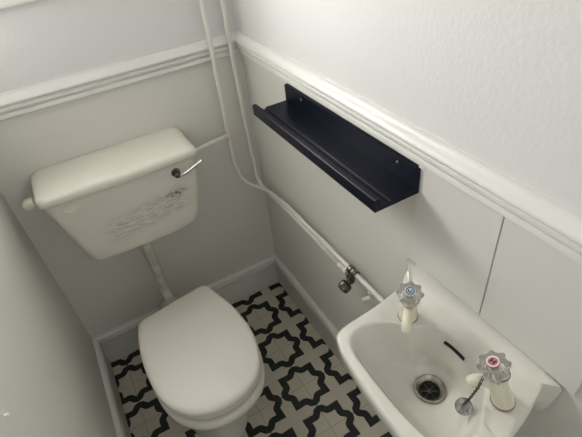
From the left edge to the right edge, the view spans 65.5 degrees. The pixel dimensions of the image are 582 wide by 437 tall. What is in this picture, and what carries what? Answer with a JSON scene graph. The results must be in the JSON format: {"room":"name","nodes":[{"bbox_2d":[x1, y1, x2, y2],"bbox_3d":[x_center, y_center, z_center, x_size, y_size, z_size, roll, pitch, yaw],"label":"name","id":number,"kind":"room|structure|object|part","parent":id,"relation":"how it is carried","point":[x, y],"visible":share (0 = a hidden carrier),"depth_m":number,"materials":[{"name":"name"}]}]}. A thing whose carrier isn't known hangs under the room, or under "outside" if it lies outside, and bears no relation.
{"room":"bathroom","nodes":[
{"label":"bathroom","id":0,"kind":"room"},
{"bbox_2d":[0,191,116,436],"bbox_3d":[-0.448,0.229,0.451,0.100,2.400,2.150,-24,42,-19],"label":"wall","id":1,"kind":"structure","parent":0,"point":[52,385],"depth_m":1.11,"materials":[{"name":"paint"}]},
{"bbox_2d":[92,338,130,436],"bbox_3d":[-0.289,1.029,1.143,0.020,0.162,1.948,-24,42,-19],"label":"baseboard","id":2,"kind":"structure","parent":1,"relation":"attached to","point":[113,396],"depth_m":1.63,"materials":[{"name":"white paint"}]},
{"bbox_2d":[0,0,274,337],"bbox_3d":[-0.566,-0.488,1.349,0.820,2.400,0.170,-24,42,-19],"label":"wall","id":3,"kind":"structure","parent":0,"point":[42,40],"depth_m":1.42,"materials":[{"name":"paint"}]},
{"bbox_2d":[0,0,39,8],"bbox_3d":[-0.705,-0.522,1.095,0.440,0.023,0.020,-24,42,-19],"label":"trim","id":4,"kind":"structure","parent":3,"relation":"attached to","point":[3,3],"depth_m":1.10,"materials":[{"name":"white paint"}]},
{"bbox_2d":[22,127,202,259],"bbox_3d":[-0.525,-0.052,1.419,0.505,0.286,0.216,-24,42,-19],"label":"cistern","id":5,"kind":"object","parent":3,"relation":"attached to","point":[111,201],"visible":1,"depth_m":1.35,"materials":[{"name":"ceramic"}]},
{"bbox_3d":[-0.528,-0.162,1.354,0.468,0.034,0.194,-24,42,-19],"label":"lid","id":6,"kind":"part","parent":5,"relation":"part of","materials":[{"name":"ceramic"}]},
{"bbox_3d":[-0.515,-0.055,1.446,0.449,0.253,0.184,-24,42,-19],"label":"tank","id":7,"kind":"part","parent":5,"relation":"part of","materials":[{"name":"ceramic"}]},
{"bbox_2d":[141,242,175,304],"bbox_3d":[-0.484,0.181,1.623,0.052,0.339,0.111,-24,42,-19],"label":"pipe","id":8,"kind":"object","parent":5,"relation":"attached to","point":[147,248],"visible":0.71,"depth_m":1.66,"materials":[{"name":"plastic"}]},
{"bbox_3d":[-0.304,-0.152,1.363,0.083,0.038,0.012,-16,40,-11],"label":"lever arm","id":9,"kind":"part","parent":5,"relation":"part of","materials":[{"name":"silver metal"}]},
{"bbox_2d":[0,30,238,120],"bbox_3d":[-0.515,-0.408,1.305,0.820,0.066,0.024,-24,42,-19],"label":"trim","id":10,"kind":"structure","parent":3,"relation":"attached to","point":[17,102],"depth_m":1.30,"materials":[{"name":"white paint"}]},
{"bbox_2d":[93,255,277,362],"bbox_3d":[-0.413,0.384,1.953,0.820,0.162,0.020,-24,42,-19],"label":"baseboard","id":11,"kind":"structure","parent":3,"relation":"attached to","point":[118,342],"depth_m":1.97,"materials":[{"name":"white paint"}]},
{"bbox_2d":[111,282,392,436],"bbox_3d":[0.093,0.986,1.303,0.820,0.050,2.050,-24,42,-19],"label":"floor","id":12,"kind":"structure","parent":0,"point":[307,392],"depth_m":1.71,"materials":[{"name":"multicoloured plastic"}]},
{"bbox_2d":[138,286,264,436],"bbox_3d":[-0.318,0.492,1.589,0.330,0.436,0.710,-24,42,-19],"label":"toilet","id":13,"kind":"object","parent":12,"relation":"on","point":[202,361],"visible":1,"depth_m":1.33,"materials":[{"name":"white ceramic"}]},
{"bbox_2d":[159,296,179,308],"bbox_3d":[-0.420,0.441,1.760,0.096,0.096,0.316,-24,42,-19],"label":"outlet","id":14,"kind":"object","parent":13,"relation":"attached to","point":[164,303],"depth_m":1.83,"materials":[{"name":"white ceramic"}]},
{"bbox_3d":[-0.281,0.409,1.395,0.322,0.021,0.453,-24,42,-19],"label":"seat","id":15,"kind":"part","parent":13,"relation":"part of","materials":[{"name":"plastic"}]},
{"bbox_2d":[233,0,581,436],"bbox_3d":[0.350,-0.119,0.750,0.100,2.400,2.150,-24,42,-19],"label":"wall","id":16,"kind":"structure","parent":0,"point":[499,82],"depth_m":0.81,"materials":[{"name":"paint"}]},
{"bbox_2d":[220,0,348,275],"bbox_3d":[-0.070,-0.663,0.994,0.032,1.764,0.599,-25,42,-20],"label":"pipe","id":17,"kind":"object","parent":16,"relation":"attached to","point":[335,260],"visible":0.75,"depth_m":1.47,"materials":[{"name":"white metal"}]},
{"bbox_2d":[195,0,384,303],"bbox_3d":[-0.018,-0.591,0.890,0.222,1.755,0.872,-35,47,-30],"label":"pipe","id":18,"kind":"object","parent":16,"relation":"attached to","point":[372,292],"visible":0.91,"depth_m":1.44,"materials":[{"name":"white metal"}]},
{"bbox_2d":[338,265,359,292],"bbox_3d":[0.162,0.177,1.295,0.060,0.080,0.041,-24,42,-19],"label":"valve","id":19,"kind":"object","parent":18,"relation":"attached to","point":[344,286],"visible":0.98,"depth_m":1.29,"materials":[{"name":"metal"}]},
{"bbox_2d":[274,254,348,372],"bbox_3d":[0.404,0.727,1.402,0.020,0.162,1.948,-24,42,-19],"label":"baseboard","id":20,"kind":"structure","parent":16,"relation":"attached to","point":[304,302],"depth_m":1.86,"materials":[{"name":"white paint"}]},
{"bbox_2d":[252,83,420,212],"bbox_3d":[0.076,-0.193,1.062,0.115,0.058,0.541,-24,42,-19],"label":"ledge","id":21,"kind":"object","parent":16,"relation":"attached to","point":[380,177],"visible":1,"depth_m":1.01,"materials":[{"name":"black paint"}]},
{"bbox_3d":[0.121,-0.212,1.079,0.011,0.058,0.541,-24,42,-19],"label":"plate","id":22,"kind":"part","parent":21,"relation":"part of","materials":[{"name":"black paint"}]},
{"bbox_2d":[235,30,581,264],"bbox_3d":[0.300,-0.065,0.755,0.024,0.066,1.949,-24,42,-19],"label":"trim","id":23,"kind":"structure","parent":16,"relation":"attached to","point":[555,224],"depth_m":0.79,"materials":[{"name":"white paint"}]},
{"bbox_2d":[337,258,561,436],"bbox_3d":[0.259,0.306,0.908,0.274,0.183,0.408,-24,42,-19],"label":"basin","id":24,"kind":"object","parent":16,"relation":"attached to","point":[413,381],"visible":0.9,"depth_m":0.91,"materials":[{"name":"ceramic"}]},
{"bbox_2d":[396,281,423,332],"bbox_3d":[0.232,0.180,0.893,0.053,0.108,0.098,6,41,16],"label":"tap","id":25,"kind":"object","parent":24,"relation":"on","point":[410,294],"visible":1,"depth_m":0.87,"materials":[{"name":"beige"}]},
{"bbox_3d":[0.230,0.194,0.890,0.023,0.034,0.075,6,41,16],"label":"spout","id":26,"kind":"part","parent":25,"relation":"part of","materials":[{"name":"beige plastic"}]},
{"bbox_3d":[0.230,0.153,0.879,0.050,0.048,0.049,22,47,31],"label":"handle","id":27,"kind":"part","parent":25,"relation":"part of","materials":[{"name":"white plastic"}]},
{"bbox_2d":[466,350,515,411],"bbox_3d":[0.340,0.272,0.757,0.089,0.117,0.053,1,40,11],"label":"tap","id":28,"kind":"object","parent":24,"relation":"on","point":[494,367],"visible":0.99,"depth_m":0.74,"materials":[{"name":"beige"}]},
{"bbox_3d":[0.330,0.278,0.765,0.065,0.036,0.023,1,40,11],"label":"spout","id":29,"kind":"part","parent":28,"relation":"part of","materials":[{"name":"beige plastic"}]},
{"bbox_2d":[455,371,510,415],"bbox_3d":[0.331,0.306,0.790,0.071,0.143,0.037,6,41,16],"label":"plug","id":30,"kind":"object","parent":28,"relation":"hanging from","point":[463,406],"visible":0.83,"depth_m":0.83,"materials":[{"name":"metal"}]},
{"bbox_3d":[0.319,0.300,0.786,0.023,0.127,0.024,-24,42,-19],"label":"chain","id":31,"kind":"part","parent":30,"relation":"part of","materials":[{"name":"grey metal"}]},
{"bbox_3d":[0.329,0.245,0.737,0.049,0.049,0.050,18,45,28],"label":"handle","id":32,"kind":"part","parent":28,"relation":"part of","materials":[{"name":"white plastic"}]},
{"bbox_2d":[411,164,504,313],"bbox_3d":[0.309,0.040,0.879,0.006,0.253,0.198,-24,42,-19],"label":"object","id":33,"kind":"structure","parent":16,"relation":"attached to","point":[455,238],"depth_m":0.86,"materials":[{"name":"ceramic"}]},
{"bbox_2d":[480,218,581,394],"bbox_3d":[0.407,0.143,0.737,0.006,0.253,0.199,-24,42,-19],"label":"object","id":34,"kind":"structure","parent":16,"relation":"attached to","point":[533,297],"depth_m":0.74,"materials":[{"name":"ceramic"}]},
{"bbox_2d":[398,304,417,321],"bbox_3d":[0.240,0.180,0.923,0.040,0.065,0.048,6,41,16],"label":"base","id":35,"kind":"object","parent":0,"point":[412,309],"depth_m":0.90,"materials":[{"name":"beige plastic"}]},
{"bbox_2d":[489,381,514,409],"bbox_3d":[0.358,0.287,0.766,0.055,0.073,0.040,1,40,11],"label":"base","id":36,"kind":"object","parent":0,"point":[501,395],"depth_m":0.76,"materials":[{"name":"beige plastic"}]}
]}

